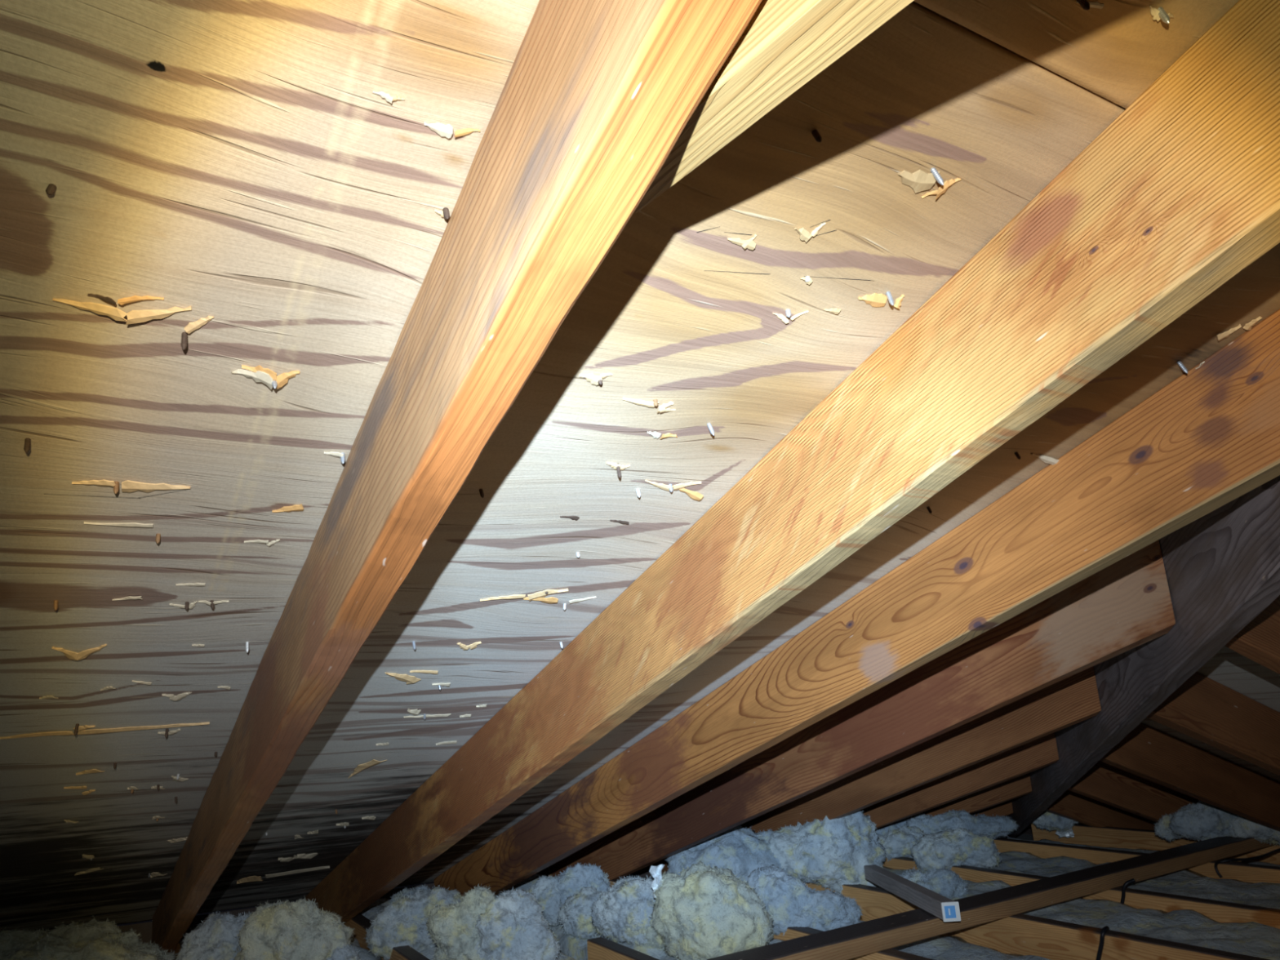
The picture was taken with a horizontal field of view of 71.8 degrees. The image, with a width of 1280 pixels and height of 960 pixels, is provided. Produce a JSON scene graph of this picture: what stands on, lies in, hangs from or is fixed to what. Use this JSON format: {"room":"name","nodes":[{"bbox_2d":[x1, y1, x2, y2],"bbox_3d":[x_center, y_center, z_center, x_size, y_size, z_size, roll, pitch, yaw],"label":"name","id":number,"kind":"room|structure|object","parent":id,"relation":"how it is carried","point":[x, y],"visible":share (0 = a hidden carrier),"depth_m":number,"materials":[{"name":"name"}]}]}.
{"room":"attic","nodes":[
{"label":"attic","id":0,"kind":"room"},
{"bbox_2d":[115,862,654,942],"bbox_3d":[-0.498,1.495,3.217,5.400,0.126,0.065,6,-17,-30],"label":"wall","id":1,"kind":"structure","parent":0,"point":[143,930],"depth_m":2.76,"materials":[{"name":"wood"}]},
{"bbox_2d":[0,0,1279,933],"bbox_3d":[0.251,0.605,2.108,5.232,0.932,2.964,6,-17,-30],"label":"roof sheathing","id":2,"kind":"structure","parent":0,"point":[268,184],"depth_m":0.75,"materials":[{"name":"brown wood"}]},
{"bbox_2d":[23,437,31,453],"bbox_3d":[-0.493,-0.029,0.711,0.004,0.017,0.008,9,-19,-38],"label":"nail","id":3,"kind":"object","parent":2,"relation":"attached to","point":[27,441],"visible":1,"depth_m":0.71,"materials":[{"name":"metal"}]},
{"bbox_2d":[45,183,56,195],"bbox_3d":[-0.349,-0.173,0.525,0.004,0.012,0.008,-1,-15,-5],"label":"nail","id":4,"kind":"object","parent":2,"relation":"attached to","point":[51,188],"visible":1,"depth_m":0.52,"materials":[{"name":"metal"}]},
{"bbox_2d":[53,600,58,610],"bbox_3d":[-0.620,0.131,0.938,0.006,0.015,0.004,-14,-19,37],"label":"nail","id":5,"kind":"object","parent":2,"relation":"attached to","point":[55,602],"visible":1,"depth_m":0.94,"materials":[{"name":"brown metal"}]},
{"bbox_2d":[74,723,79,736],"bbox_3d":[-0.787,0.347,1.236,0.004,0.021,0.011,3,-16,-20],"label":"nail","id":6,"kind":"object","parent":2,"relation":"attached to","point":[77,726],"visible":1,"depth_m":1.23,"materials":[{"name":"metal"}]},
{"bbox_2d":[113,481,119,493],"bbox_3d":[-0.463,0.005,0.782,0.004,0.016,0.009,7,-18,-31],"label":"nail","id":7,"kind":"object","parent":2,"relation":"attached to","point":[116,488],"visible":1,"depth_m":0.78,"materials":[{"name":"brown metal"}]},
{"bbox_2d":[155,533,160,543],"bbox_3d":[-0.472,0.056,0.867,0.004,0.014,0.008,6,-17,-28],"label":"nail","id":8,"kind":"object","parent":2,"relation":"attached to","point":[157,535],"visible":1,"depth_m":0.86,"materials":[{"name":"brown metal"}]},
{"bbox_2d":[164,728,168,737],"bbox_3d":[-0.706,0.376,1.320,0.004,0.018,0.008,3,-16,-19],"label":"nail","id":9,"kind":"object","parent":2,"relation":"attached to","point":[166,729],"visible":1,"depth_m":1.32,"materials":[{"name":"metal"}]},
{"bbox_2d":[180,332,187,350],"bbox_3d":[-0.333,-0.103,0.646,0.004,0.018,0.006,8,-19,-35],"label":"nail","id":10,"kind":"object","parent":2,"relation":"attached to","point":[184,335],"visible":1,"depth_m":0.64,"materials":[{"name":"metal"}]},
{"bbox_2d":[184,601,189,609],"bbox_3d":[-0.511,0.140,0.997,0.004,0.014,0.008,6,-17,-29],"label":"nail","id":11,"kind":"object","parent":2,"relation":"attached to","point":[187,603],"visible":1,"depth_m":0.99,"materials":[{"name":"metal"}]},
{"bbox_2d":[209,600,214,608],"bbox_3d":[-0.487,0.140,1.006,0.006,0.014,0.004,-8,-16,19],"label":"nail","id":12,"kind":"object","parent":2,"relation":"attached to","point":[212,605],"visible":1,"depth_m":1.00,"materials":[{"name":"metal"}]},
{"bbox_2d":[245,641,248,652],"bbox_3d":[-0.496,0.210,1.117,0.004,0.018,0.008,8,-19,-35],"label":"nail","id":13,"kind":"object","parent":2,"relation":"attached to","point":[246,642],"visible":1,"depth_m":1.11,"materials":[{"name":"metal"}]},
{"bbox_2d":[271,380,277,388],"bbox_3d":[-0.291,-0.079,0.703,0.004,0.018,0.011,8,-19,-35],"label":"nail","id":14,"kind":"object","parent":2,"relation":"attached to","point":[274,384],"visible":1,"depth_m":0.70,"materials":[{"name":"metal"}]},
{"bbox_2d":[340,452,345,463],"bbox_3d":[-0.273,-0.021,0.812,0.004,0.016,0.008,6,-17,-30],"label":"nail","id":15,"kind":"object","parent":2,"relation":"attached to","point":[342,458],"visible":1,"depth_m":0.81,"materials":[{"name":"metal"}]},
{"bbox_2d":[412,640,416,649],"bbox_3d":[-0.312,0.227,1.220,0.007,0.016,0.004,-12,-18,31],"label":"nail","id":16,"kind":"object","parent":2,"relation":"attached to","point":[413,642],"visible":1,"depth_m":1.22,"materials":[{"name":"metal"}]},
{"bbox_2d":[442,207,449,219],"bbox_3d":[-0.131,-0.180,0.597,0.004,0.014,0.008,6,-18,-30],"label":"nail","id":17,"kind":"object","parent":2,"relation":"attached to","point":[446,211],"visible":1,"depth_m":0.59,"materials":[{"name":"metal"}]},
{"bbox_2d":[151,0,764,953],"bbox_3d":[-0.505,0.330,1.200,0.042,1.283,3.700,6,-17,-30],"label":"rafter","id":18,"kind":"object","parent":2,"relation":"attached to","point":[597,94],"visible":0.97,"depth_m":0.54,"materials":[{"name":"wood"}]},
{"bbox_2d":[631,0,914,213],"bbox_3d":[0.288,-0.293,0.043,0.037,0.211,1.154,7,-18,-31],"label":"brace","id":19,"kind":"object","parent":18,"relation":"attached to","point":[786,44],"visible":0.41,"depth_m":0.39,"materials":[{"name":"wood"}]},
{"bbox_2d":[479,488,484,497],"bbox_3d":[-0.164,0.012,0.913,0.007,0.014,0.004,-13,-18,33],"label":"nail","id":20,"kind":"object","parent":2,"relation":"attached to","point":[481,491],"visible":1,"depth_m":0.91,"materials":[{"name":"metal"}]},
{"bbox_2d":[616,462,621,478],"bbox_3d":[-0.023,-0.011,0.922,0.006,0.020,0.004,-15,-19,38],"label":"nail","id":21,"kind":"object","parent":2,"relation":"attached to","point":[618,468],"visible":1,"depth_m":0.92,"materials":[{"name":"metal"}]},
{"bbox_2d":[635,488,640,497],"bbox_3d":[-0.002,0.013,0.977,0.004,0.015,0.008,4,-16,-22],"label":"nail","id":22,"kind":"object","parent":2,"relation":"attached to","point":[637,491],"visible":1,"depth_m":0.97,"materials":[{"name":"metal"}]},
{"bbox_2d":[653,399,657,406],"bbox_3d":[0.015,-0.074,0.837,0.004,0.012,0.007,1,-15,-12],"label":"nail","id":23,"kind":"object","parent":2,"relation":"attached to","point":[655,402],"visible":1,"depth_m":0.83,"materials":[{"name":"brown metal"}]},
{"bbox_2d":[669,484,672,492],"bbox_3d":[0.034,0.008,0.983,0.004,0.014,0.008,0,-15,-11],"label":"nail","id":24,"kind":"object","parent":2,"relation":"attached to","point":[670,485],"visible":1,"depth_m":0.98,"materials":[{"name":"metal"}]},
{"bbox_2d":[706,422,714,435],"bbox_3d":[0.071,-0.052,0.890,0.004,0.018,0.010,10,-19,-39],"label":"nail","id":25,"kind":"object","parent":2,"relation":"attached to","point":[708,424],"visible":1,"depth_m":0.89,"materials":[{"name":"metal"}]},
{"bbox_2d":[785,308,791,317],"bbox_3d":[0.128,-0.144,0.761,0.004,0.012,0.007,-3,-15,2],"label":"nail","id":26,"kind":"object","parent":2,"relation":"attached to","point":[788,311],"visible":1,"depth_m":0.76,"materials":[{"name":"metal"}]},
{"bbox_2d":[305,0,1279,926],"bbox_3d":[-0.251,0.497,1.582,0.041,1.138,3.239,6,-17,-30],"label":"rafter","id":27,"kind":"object","parent":2,"relation":"attached to","point":[1180,194],"visible":0.94,"depth_m":0.76,"materials":[{"name":"wood"}]},
{"bbox_2d":[804,275,810,281],"bbox_3d":[0.138,-0.167,0.730,0.004,0.008,0.005,-3,-15,1],"label":"nail","id":28,"kind":"object","parent":2,"relation":"attached to","point":[807,279],"visible":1,"depth_m":0.73,"materials":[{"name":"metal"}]},
{"bbox_2d":[811,129,822,142],"bbox_3d":[0.119,-0.234,0.601,0.004,0.016,0.009,5,-17,-28],"label":"nail","id":29,"kind":"object","parent":2,"relation":"attached to","point":[815,134],"visible":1,"depth_m":0.60,"materials":[{"name":"metal"}]},
{"bbox_2d":[434,309,1279,896],"bbox_3d":[0.006,0.648,1.942,0.041,1.011,2.825,6,-17,-30],"label":"rafter","id":30,"kind":"object","parent":2,"relation":"attached to","point":[1208,438],"visible":0.91,"depth_m":1.22,"materials":[{"name":"wood"}]},
{"bbox_2d":[551,539,1175,879],"bbox_3d":[0.274,0.807,2.318,0.040,0.876,2.392,6,-17,-30],"label":"rafter","id":31,"kind":"object","parent":2,"relation":"attached to","point":[1126,605],"visible":0.82,"depth_m":1.81,"materials":[{"name":"wood"}]},
{"bbox_2d":[654,666,1101,875],"bbox_3d":[0.543,0.965,2.694,0.040,0.741,1.959,6,-17,-30],"label":"rafter","id":32,"kind":"object","parent":2,"relation":"attached to","point":[1073,700],"visible":0.41,"depth_m":2.27,"materials":[{"name":"wood"}]},
{"bbox_2d":[885,291,893,305],"bbox_3d":[0.216,-0.158,0.765,0.004,0.019,0.010,0,-15,-9],"label":"nail","id":33,"kind":"object","parent":2,"relation":"attached to","point":[888,294],"visible":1,"depth_m":0.76,"materials":[{"name":"metal"}]},
{"bbox_2d":[926,506,932,513],"bbox_3d":[0.382,0.038,1.171,0.007,0.014,0.004,-15,-19,38],"label":"nail","id":34,"kind":"object","parent":2,"relation":"attached to","point":[928,508],"visible":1,"depth_m":1.17,"materials":[{"name":"metal"}]},
{"bbox_2d":[930,167,943,185],"bbox_3d":[0.218,-0.225,0.652,0.009,0.020,0.004,-10,-17,25],"label":"nail","id":35,"kind":"object","parent":2,"relation":"attached to","point":[934,171],"visible":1,"depth_m":0.65,"materials":[{"name":"metal"}]},
{"bbox_2d":[862,733,1058,829],"bbox_3d":[0.812,1.124,3.070,0.040,0.607,1.526,6,-17,-30],"label":"rafter","id":36,"kind":"object","parent":2,"relation":"attached to","point":[1041,753],"visible":0.27,"depth_m":2.72,"materials":[{"name":"wood"}]},
{"bbox_2d":[911,772,1031,818],"bbox_3d":[1.080,1.282,3.447,0.040,0.473,1.093,6,-17,-30],"label":"rafter","id":37,"kind":"object","parent":2,"relation":"attached to","point":[1019,786],"visible":0.19,"depth_m":3.15,"materials":[{"name":"wood"}]},
{"bbox_2d":[969,800,1013,816],"bbox_3d":[1.349,1.441,3.823,0.039,0.338,0.660,6,-17,-30],"label":"rafter","id":38,"kind":"object","parent":2,"relation":"attached to","point":[1006,807],"visible":0.05,"depth_m":3.60,"materials":[{"name":"wood"}]},
{"bbox_2d":[1014,452,1020,459],"bbox_3d":[0.462,-0.031,1.083,0.004,0.014,0.008,10,-20,-40],"label":"nail","id":39,"kind":"object","parent":2,"relation":"attached to","point":[1018,456],"visible":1,"depth_m":1.08,"materials":[{"name":"metal"}]},
{"bbox_2d":[1176,360,1187,373],"bbox_3d":[0.592,-0.125,0.967,0.010,0.020,0.004,-15,-19,37],"label":"nail","id":40,"kind":"object","parent":2,"relation":"attached to","point":[1180,363],"visible":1,"depth_m":0.96,"materials":[{"name":"metal"}]},
{"bbox_2d":[1014,833,1033,840],"bbox_3d":[0.752,0.935,1.140,5.400,0.012,5.000,6,-17,-30],"label":"floor","id":41,"kind":"structure","parent":0,"point":[1021,836],"depth_m":4.26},
{"bbox_2d":[0,914,174,959],"bbox_3d":[-1.268,1.060,1.926,0.489,0.189,0.352,-3,-15,-1],"label":"clump","id":42,"kind":"object","parent":41,"relation":"on","point":[99,938],"visible":1,"depth_m":1.91,"materials":[{"name":"fabric"}]},
{"bbox_2d":[171,933,185,959],"bbox_3d":[-0.177,0.762,0.630,0.040,0.140,4.800,6,-17,-30],"label":"joist","id":43,"kind":"object","parent":41,"relation":"on","point":[176,953],"visible":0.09,"depth_m":2.26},
{"bbox_2d":[311,909,382,959],"bbox_3d":[0.004,0.771,0.737,0.379,0.145,4.600,6,-17,-30],"label":"wool batt","id":44,"kind":"object","parent":41,"relation":"on","point":[366,954],"visible":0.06,"depth_m":2.16,"materials":[{"name":"fabric"}]},
{"bbox_2d":[177,911,248,959],"bbox_3d":[-0.874,1.034,1.914,0.256,0.190,0.162,-2,-15,-4],"label":"clump","id":45,"kind":"object","parent":44,"relation":"on","point":[214,937],"visible":0.42,"depth_m":1.90,"materials":[{"name":"fabric"}]},
{"bbox_2d":[232,899,346,959],"bbox_3d":[-0.745,1.006,1.902,0.247,0.206,0.183,-3,-15,-1],"label":"clump","id":46,"kind":"object","parent":44,"relation":"on","point":[277,931],"visible":0.95,"depth_m":1.85,"materials":[{"name":"fabric"}]},
{"bbox_2d":[324,942,364,959],"bbox_3d":[-0.636,1.032,1.869,0.124,0.108,0.090,-3,-15,-1],"label":"clump","id":47,"kind":"object","parent":44,"relation":"on","point":[344,952],"visible":0.82,"depth_m":1.86,"materials":[{"name":"fabric"}]},
{"bbox_2d":[339,913,430,959],"bbox_3d":[0.187,0.801,0.838,0.040,0.140,4.800,6,-17,-30],"label":"joist","id":48,"kind":"object","parent":41,"relation":"on","point":[357,925],"visible":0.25,"depth_m":2.28,"materials":[{"name":"wood"}]},
{"bbox_2d":[359,897,576,959],"bbox_3d":[0.354,0.807,0.938,0.347,0.147,4.600,6,-17,-30],"label":"wool batt","id":49,"kind":"object","parent":41,"relation":"on","point":[369,912],"visible":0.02,"depth_m":2.58,"materials":[{"name":"fabric"}]},
{"bbox_2d":[386,882,425,905],"bbox_3d":[-0.653,1.211,2.542,0.157,0.104,0.109,-1,-15,-5],"label":"clump","id":50,"kind":"object","parent":49,"relation":"on","point":[420,885],"visible":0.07,"depth_m":2.54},
{"bbox_2d":[364,883,455,956],"bbox_3d":[-0.542,1.081,2.174,0.257,0.171,0.192,-3,-15,-1],"label":"clump","id":51,"kind":"object","parent":49,"relation":"on","point":[403,922],"visible":0.59,"depth_m":2.11,"materials":[{"name":"fabric"}]},
{"bbox_2d":[426,878,494,959],"bbox_3d":[-0.368,0.985,1.914,0.162,0.226,0.165,-10,-17,25],"label":"clump","id":52,"kind":"object","parent":49,"relation":"on","point":[455,926],"visible":0.73,"depth_m":1.88,"materials":[{"name":"fabric"}]},
{"bbox_2d":[471,890,563,959],"bbox_3d":[-0.269,0.986,1.900,0.174,0.190,0.176,8,-19,-36],"label":"clump","id":53,"kind":"object","parent":49,"relation":"on","point":[515,926],"visible":0.94,"depth_m":1.86,"materials":[{"name":"fabric"}]},
{"bbox_2d":[586,937,659,959],"bbox_3d":[0.811,0.694,0.554,0.040,0.140,3.650,6,-17,-30],"label":"joist","id":54,"kind":"object","parent":41,"relation":"on","point":[598,948],"visible":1,"depth_m":2.00,"materials":[{"name":"wood"}]},
{"bbox_2d":[495,874,784,959],"bbox_3d":[0.704,0.845,1.138,0.378,0.147,4.600,6,-17,-30],"label":"wool batt","id":55,"kind":"object","parent":41,"relation":"on","point":[576,948],"visible":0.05,"depth_m":2.23,"materials":[{"name":"fabric"}]},
{"bbox_2d":[518,874,564,927],"bbox_3d":[-0.267,1.141,2.403,0.149,0.132,0.114,-6,-15,12],"label":"clump","id":56,"kind":"object","parent":55,"relation":"on","point":[545,888],"visible":0.44,"depth_m":2.38,"materials":[{"name":"fabric"}]},
{"bbox_2d":[556,888,604,939],"bbox_3d":[-0.113,1.111,2.276,0.206,0.124,0.180,-3,-15,-1],"label":"clump","id":57,"kind":"object","parent":55,"relation":"on","point":[571,917],"visible":0.47,"depth_m":2.23,"materials":[{"name":"fabric"}]},
{"bbox_2d":[555,862,611,903],"bbox_3d":[-0.157,1.137,2.416,0.170,0.179,0.116,-4,-15,4],"label":"clump","id":58,"kind":"object","parent":55,"relation":"on","point":[587,877],"visible":0.51,"depth_m":2.40,"materials":[{"name":"fabric"}]},
{"bbox_2d":[584,872,653,950],"bbox_3d":[0.004,1.055,2.145,0.240,0.194,0.219,6,-17,-29],"label":"clump","id":59,"kind":"object","parent":55,"relation":"on","point":[623,904],"visible":0.55,"depth_m":2.10,"materials":[{"name":"fabric"}]},
{"bbox_2d":[622,919,662,951],"bbox_3d":[0.070,1.062,2.091,0.207,0.126,0.180,8,-19,-35],"label":"clump","id":60,"kind":"object","parent":55,"relation":"on","point":[633,932],"visible":0.18,"depth_m":2.05,"materials":[{"name":"fabric"}]},
{"bbox_2d":[644,861,776,959],"bbox_3d":[0.159,0.974,1.989,0.298,0.225,0.201,-3,-15,-1],"label":"clump","id":61,"kind":"object","parent":55,"relation":"on","point":[705,911],"visible":0.98,"depth_m":1.93,"materials":[{"name":"fabric"}]},
{"bbox_2d":[648,864,664,897],"bbox_3d":[0.042,0.907,2.000,0.039,0.067,0.028,-9,-16,23],"label":"scrap","id":62,"kind":"object","parent":61,"relation":"on","point":[655,871],"visible":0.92,"depth_m":2.01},
{"bbox_2d":[547,865,933,959],"bbox_3d":[0.886,0.875,1.239,0.040,0.140,4.800,6,-17,-30],"label":"joist","id":63,"kind":"object","parent":41,"relation":"on","point":[793,932],"visible":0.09,"depth_m":2.04,"materials":[{"name":"wood"}]},
{"bbox_2d":[646,874,1050,959],"bbox_3d":[1.085,0.917,1.347,0.418,0.083,4.600,6,-17,-30],"label":"wool batt","id":64,"kind":"object","parent":41,"relation":"on","point":[935,948],"visible":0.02,"depth_m":2.10,"materials":[{"name":"fabric"}]},
{"bbox_2d":[666,827,803,879],"bbox_3d":[0.290,1.171,2.708,0.446,0.228,0.292,3,-16,-21],"label":"clump","id":65,"kind":"object","parent":64,"relation":"on","point":[740,850],"visible":0.38,"depth_m":2.62,"materials":[{"name":"fabric"}]},
{"bbox_2d":[743,861,814,937],"bbox_3d":[0.351,1.047,2.183,0.201,0.202,0.174,-16,-20,40],"label":"clump","id":66,"kind":"object","parent":64,"relation":"on","point":[792,898],"visible":0.52,"depth_m":2.14,"materials":[{"name":"fabric"}]},
{"bbox_2d":[793,884,868,931],"bbox_3d":[0.443,1.055,2.151,0.221,0.131,0.143,-3,-15,-1],"label":"clump","id":67,"kind":"object","parent":64,"relation":"on","point":[832,909],"visible":0.51,"depth_m":2.10,"materials":[{"name":"fabric"}]},
{"bbox_2d":[801,875,1271,959],"bbox_3d":[1.283,0.918,1.466,0.040,0.140,4.800,6,-17,-30],"label":"joist","id":68,"kind":"object","parent":41,"relation":"on","point":[1024,935],"visible":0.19,"depth_m":2.02,"materials":[{"name":"wood"}]},
{"bbox_2d":[1095,925,1109,959],"bbox_3d":[1.002,1.016,1.914,0.040,0.093,0.041,6,-17,-30],"label":"electrical cable","id":69,"kind":"object","parent":68,"relation":"attached to","point":[1104,929],"visible":1,"depth_m":1.90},
{"bbox_2d":[875,866,1279,959],"bbox_3d":[1.475,0.938,1.577,0.403,0.124,4.600,6,-17,-30],"label":"wool batt","id":70,"kind":"object","parent":41,"relation":"on","point":[1188,926],"visible":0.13,"depth_m":2.08,"materials":[{"name":"fabric"}]},
{"bbox_2d":[761,809,883,887],"bbox_3d":[0.548,1.127,2.694,0.373,0.283,0.274,-3,-15,-1],"label":"clump","id":71,"kind":"object","parent":70,"relation":"on","point":[835,851],"visible":0.78,"depth_m":2.61,"materials":[{"name":"fabric"}]},
{"bbox_2d":[898,867,968,900],"bbox_3d":[0.804,1.132,2.471,0.223,0.098,0.151,-9,-16,21],"label":"clump","id":72,"kind":"object","parent":70,"relation":"on","point":[948,883],"visible":0.55,"depth_m":2.43,"materials":[{"name":"fabric"}]},
{"bbox_2d":[881,855,1279,928],"bbox_3d":[1.667,0.959,1.687,0.040,0.140,4.800,6,-17,-30],"label":"joist","id":73,"kind":"object","parent":41,"relation":"on","point":[1221,912],"visible":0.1,"depth_m":2.26,"materials":[{"name":"wood"}]},
{"bbox_2d":[706,835,1273,959],"bbox_3d":[1.138,1.065,2.324,2.375,0.039,0.088,7,-18,-33],"label":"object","id":74,"kind":"object","parent":73,"relation":"on","point":[864,938],"visible":0.94,"depth_m":2.10,"materials":[{"name":"wood"}]},
{"bbox_2d":[863,864,960,921],"bbox_3d":[0.659,1.015,2.194,0.038,0.038,0.616,-2,-16,-3],"label":"batten","id":75,"kind":"object","parent":74,"relation":"on","point":[947,909],"visible":1,"depth_m":2.09,"materials":[{"name":"wood"}]},
{"bbox_2d":[1164,801,1235,842],"bbox_3d":[1.879,1.121,2.900,0.296,0.156,0.151,-3,-15,-1],"label":"clump","id":76,"kind":"object","parent":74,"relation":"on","point":[1202,821],"visible":0.57,"depth_m":2.87,"materials":[{"name":"fabric"}]},
{"bbox_2d":[1120,878,1135,903],"bbox_3d":[1.262,1.116,2.314,0.024,0.141,0.083,11,-20,-41],"label":"electrical cable","id":77,"kind":"object","parent":73,"relation":"hanging from","point":[1126,883],"visible":0.52,"depth_m":2.31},
{"bbox_2d":[986,850,1279,909],"bbox_3d":[1.907,0.986,1.824,0.513,0.120,4.600,6,-17,-30],"label":"wool batt","id":78,"kind":"object","parent":41,"relation":"on","point":[1185,882],"visible":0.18,"depth_m":2.53,"materials":[{"name":"fabric"}]},
{"bbox_2d":[875,816,912,837],"bbox_3d":[0.949,1.352,3.387,0.244,0.174,0.150,-3,-15,-1],"label":"clump","id":79,"kind":"object","parent":78,"relation":"on","point":[898,824],"visible":0.08,"depth_m":3.33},
{"bbox_2d":[875,826,919,857],"bbox_3d":[0.921,1.268,3.064,0.249,0.143,0.171,1,-16,-15],"label":"clump","id":80,"kind":"object","parent":78,"relation":"on","point":[899,842],"visible":0.49,"depth_m":3.02,"materials":[{"name":"fabric"}]},
{"bbox_2d":[910,827,1001,873],"bbox_3d":[1.013,1.197,2.852,0.281,0.159,0.192,-3,-15,-1],"label":"clump","id":81,"kind":"object","parent":78,"relation":"on","point":[935,848],"visible":0.83,"depth_m":2.79,"materials":[{"name":"fabric"}]},
{"bbox_2d":[901,808,1017,836],"bbox_3d":[1.165,1.266,3.237,0.411,0.130,0.197,-3,-15,-1],"label":"clump","id":82,"kind":"object","parent":78,"relation":"on","point":[992,824],"visible":0.64,"depth_m":3.19,"materials":[{"name":"fabric"}]},
{"bbox_2d":[991,834,1279,866],"bbox_3d":[2.364,1.051,2.080,0.458,0.088,4.600,6,-17,-30],"label":"wool batt","id":83,"kind":"object","parent":41,"relation":"on","point":[1139,850],"visible":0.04,"depth_m":3.33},
{"bbox_2d":[1031,810,1077,832],"bbox_3d":[1.642,1.327,3.480,0.234,0.119,0.104,-3,-15,-1],"label":"clump","id":84,"kind":"object","parent":83,"relation":"on","point":[1046,820],"visible":0.41,"depth_m":3.45,"materials":[{"name":"fabric"}]},
{"bbox_2d":[1055,826,1074,837],"bbox_3d":[1.671,1.387,3.478,0.068,0.040,0.026,-2,-15,-5],"label":"scrap","id":85,"kind":"object","parent":84,"relation":"on","point":[1069,833],"visible":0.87,"depth_m":3.48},
{"bbox_2d":[1152,813,1182,843],"bbox_3d":[1.819,1.178,2.993,0.139,0.101,0.128,11,-20,-41],"label":"clump","id":86,"kind":"object","parent":83,"relation":"on","point":[1160,828],"visible":0.26,"depth_m":2.98,"materials":[{"name":"fabric"}]},
{"bbox_2d":[1227,813,1279,846],"bbox_3d":[2.030,1.106,2.855,0.284,0.161,0.174,-3,-15,-1],"label":"clump","id":87,"kind":"object","parent":83,"relation":"on","point":[1243,828],"visible":0.46,"depth_m":2.80,"materials":[{"name":"fabric"}]},
{"bbox_2d":[993,837,1279,883],"bbox_3d":[2.147,1.010,1.962,0.040,0.140,4.800,6,-17,-30],"label":"joist","id":88,"kind":"object","parent":41,"relation":"on","point":[1249,873],"visible":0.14,"depth_m":2.91,"materials":[{"name":"wood"}]},
{"bbox_2d":[1031,822,1279,864],"bbox_3d":[2.724,0.984,1.969,0.040,0.140,4.220,6,-17,-30],"label":"joist","id":89,"kind":"object","parent":41,"relation":"on","point":[1104,837],"visible":0.23,"depth_m":3.38,"materials":[{"name":"wood"}]},
{"bbox_2d":[1213,848,1279,878],"bbox_3d":[1.962,1.171,2.740,0.552,0.056,0.074,6,-17,-30],"label":"electrical cable","id":90,"kind":"object","parent":89,"relation":"on","point":[1269,853],"visible":1,"depth_m":2.63,"materials":[{"name":"rubber"}]},
{"bbox_2d":[1020,826,1032,834],"bbox_3d":[3.073,1.133,2.485,0.060,0.110,5.000,6,-17,-30],"label":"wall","id":91,"kind":"structure","parent":0,"point":[1028,830],"depth_m":4.35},
{"bbox_2d":[913,0,1239,109],"bbox_3d":[-0.020,-0.669,-0.179,2.265,0.381,1.191,6,-17,-30],"label":"roof sheathing","id":92,"kind":"structure","parent":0,"point":[1114,50],"depth_m":0.58,"materials":[{"name":"brown wood"}]},
{"bbox_2d":[1076,0,1089,9],"bbox_3d":[0.276,-0.298,0.552,0.004,0.016,0.008,8,-18,-34],"label":"nail","id":93,"kind":"object","parent":92,"relation":"attached to","point":[1084,4],"visible":1,"depth_m":0.55,"materials":[{"name":"metal"}]},
{"bbox_2d":[1157,6,1169,23],"bbox_3d":[0.337,-0.300,0.570,0.004,0.018,0.007,6,-18,-31],"label":"nail","id":94,"kind":"object","parent":92,"relation":"attached to","point":[1162,14],"visible":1,"depth_m":0.57,"materials":[{"name":"metal"}]},
{"bbox_2d":[1142,645,1279,782],"bbox_3d":[0.892,0.111,1.502,4.850,1.519,4.850,6,-17,-30],"label":"roof sheathing","id":95,"kind":"structure","parent":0,"point":[1227,667],"depth_m":2.02,"materials":[{"name":"wood"}]},
{"bbox_2d":[1027,822,1084,826],"bbox_3d":[1.810,1.479,3.918,0.481,0.283,0.040,6,-17,-30],"label":"rafter","id":96,"kind":"object","parent":95,"relation":"attached to","point":[1077,823],"visible":0.04,"depth_m":3.97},
{"bbox_2d":[1044,790,1157,830],"bbox_3d":[1.834,1.308,3.518,0.867,0.402,0.040,6,-17,-30],"label":"rafter","id":97,"kind":"object","parent":95,"relation":"attached to","point":[1073,806],"visible":0.3,"depth_m":3.46,"materials":[{"name":"wood"}]},
{"bbox_2d":[1067,760,1202,822],"bbox_3d":[1.858,1.136,3.118,1.253,0.522,0.040,6,-17,-30],"label":"rafter","id":98,"kind":"object","parent":95,"relation":"attached to","point":[1104,783],"visible":0.26,"depth_m":3.00,"materials":[{"name":"wood"}]},
{"bbox_2d":[1002,475,1279,838],"bbox_3d":[1.068,0.532,2.076,0.042,1.357,5.364,-7,-16,14],"label":"rafter","id":99,"kind":"object","parent":95,"relation":"attached to","point":[1222,567],"visible":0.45,"depth_m":1.35,"materials":[{"name":"wood"}]},
{"bbox_2d":[1099,722,1279,831],"bbox_3d":[1.882,0.964,2.717,1.639,0.642,0.041,6,-17,-30],"label":"rafter","id":100,"kind":"object","parent":95,"relation":"attached to","point":[1150,753],"visible":0.8,"depth_m":2.57,"materials":[{"name":"wood"}]},
{"bbox_2d":[1146,671,1279,775],"bbox_3d":[1.906,0.793,2.317,2.025,0.762,0.040,6,-17,-30],"label":"rafter","id":101,"kind":"object","parent":95,"relation":"attached to","point":[1202,708],"visible":0.62,"depth_m":2.03,"materials":[{"name":"wood"}]},
{"bbox_2d":[1224,595,1279,674],"bbox_3d":[1.930,0.621,1.918,2.411,0.882,0.040,6,-17,-30],"label":"rafter","id":102,"kind":"object","parent":95,"relation":"attached to","point":[1259,641],"visible":0.3,"depth_m":1.46,"materials":[{"name":"wood"}]}
]}

